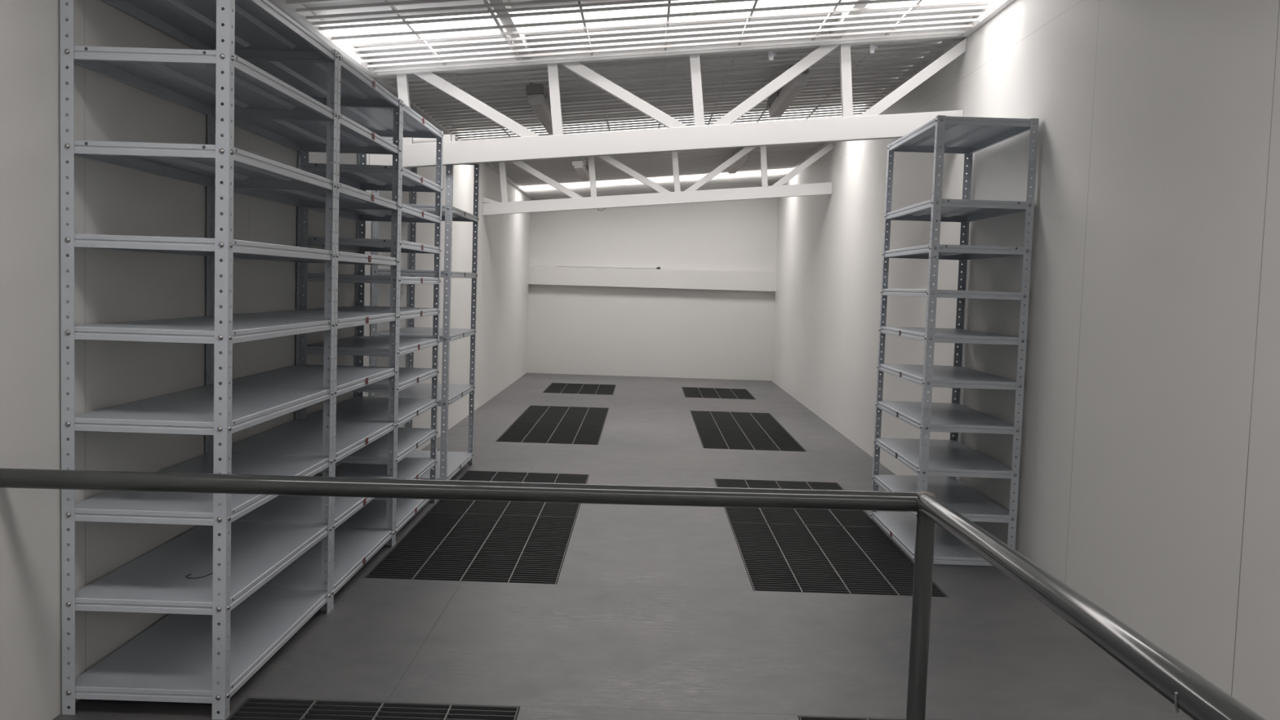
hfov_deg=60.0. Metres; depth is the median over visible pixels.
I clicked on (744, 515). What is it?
floor grate
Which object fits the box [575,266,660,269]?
plug
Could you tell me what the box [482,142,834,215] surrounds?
roof truss
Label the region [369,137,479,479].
shelving unit
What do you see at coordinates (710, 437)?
floor grate
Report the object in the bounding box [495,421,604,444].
floor grate
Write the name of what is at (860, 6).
tube light
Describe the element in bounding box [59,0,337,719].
shelving unit
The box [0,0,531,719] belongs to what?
wall
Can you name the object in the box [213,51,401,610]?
shelving unit
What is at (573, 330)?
wall
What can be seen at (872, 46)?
clip
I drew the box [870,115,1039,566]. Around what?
shelving unit
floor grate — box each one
[227,697,519,719]
[364,512,576,584]
[427,471,588,517]
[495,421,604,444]
[515,405,608,424]
[542,382,615,395]
[681,386,755,399]
[689,410,785,430]
[696,426,805,451]
[714,479,879,527]
[729,522,947,597]
[798,716,896,719]
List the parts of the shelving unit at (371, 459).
post, post, shelf, shelf, shelf, shelf, shelf, shelf, shelf, shelf, shelf, shelf, shelf, shelf, post, post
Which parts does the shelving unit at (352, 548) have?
post, post, shelf, shelf, shelf, shelf, shelf, shelf, shelf, shelf, shelf, post, post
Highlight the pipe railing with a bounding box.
[0,467,1266,719]
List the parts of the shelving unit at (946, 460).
post, post, shelf, shelf, shelf, shelf, shelf, shelf, shelf, shelf, shelf, shelf, post, post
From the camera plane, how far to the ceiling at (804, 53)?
6.23 m
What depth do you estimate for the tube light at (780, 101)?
6.40 m
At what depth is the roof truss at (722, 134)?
5.55 m
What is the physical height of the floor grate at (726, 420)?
0.028 m
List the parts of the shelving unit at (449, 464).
post, post, shelf, shelf, shelf, shelf, shelf, shelf, post, post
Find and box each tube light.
[488,0,531,58]
[525,84,552,134]
[571,157,589,181]
[727,147,747,173]
[766,64,808,118]
[830,0,869,37]
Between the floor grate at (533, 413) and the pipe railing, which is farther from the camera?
the floor grate at (533, 413)
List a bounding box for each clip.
[768,50,776,60]
[868,44,877,53]
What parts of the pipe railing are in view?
cross rail, post, rail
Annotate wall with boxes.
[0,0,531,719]
[526,181,778,380]
[771,0,1279,719]
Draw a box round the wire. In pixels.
[186,573,213,578]
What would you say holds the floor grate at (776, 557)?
in the floor
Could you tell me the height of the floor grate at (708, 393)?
0.028 m
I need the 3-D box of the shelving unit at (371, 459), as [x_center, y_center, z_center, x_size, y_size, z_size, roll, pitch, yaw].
[-1.181,-0.177,4.966,0.407,1.812,0.921,2,4,0]
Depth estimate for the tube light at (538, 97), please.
6.13 m
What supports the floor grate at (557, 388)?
in the floor
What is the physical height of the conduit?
0.052 m
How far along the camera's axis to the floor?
3.56 m
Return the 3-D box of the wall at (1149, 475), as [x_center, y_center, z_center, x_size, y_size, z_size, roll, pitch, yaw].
[1.632,-0.211,4.914,0.100,2.867,17.250,2,4,0]
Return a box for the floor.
[52,373,1193,719]
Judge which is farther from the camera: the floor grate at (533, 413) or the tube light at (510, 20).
the floor grate at (533, 413)
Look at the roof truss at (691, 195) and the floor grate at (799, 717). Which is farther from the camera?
the roof truss at (691, 195)
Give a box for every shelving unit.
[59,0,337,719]
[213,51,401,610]
[301,100,444,545]
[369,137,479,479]
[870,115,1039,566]
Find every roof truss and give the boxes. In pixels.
[369,22,967,168]
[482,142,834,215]
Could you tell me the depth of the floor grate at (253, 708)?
2.82 m
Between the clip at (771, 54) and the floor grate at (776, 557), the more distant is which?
the clip at (771, 54)
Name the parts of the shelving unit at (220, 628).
post, shelf, shelf, shelf, shelf, shelf, shelf, shelf, shelf, post, shelf, post, post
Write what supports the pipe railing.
on the floor
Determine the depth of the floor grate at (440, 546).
4.55 m
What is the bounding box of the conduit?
[413,133,455,143]
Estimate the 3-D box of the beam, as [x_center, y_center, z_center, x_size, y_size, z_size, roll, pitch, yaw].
[0.147,-0.994,13.308,2.970,0.259,0.110,2,4,0]
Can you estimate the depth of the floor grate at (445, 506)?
5.49 m
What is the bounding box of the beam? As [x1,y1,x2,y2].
[528,265,776,291]
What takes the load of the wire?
on the shelving unit at (220, 628)

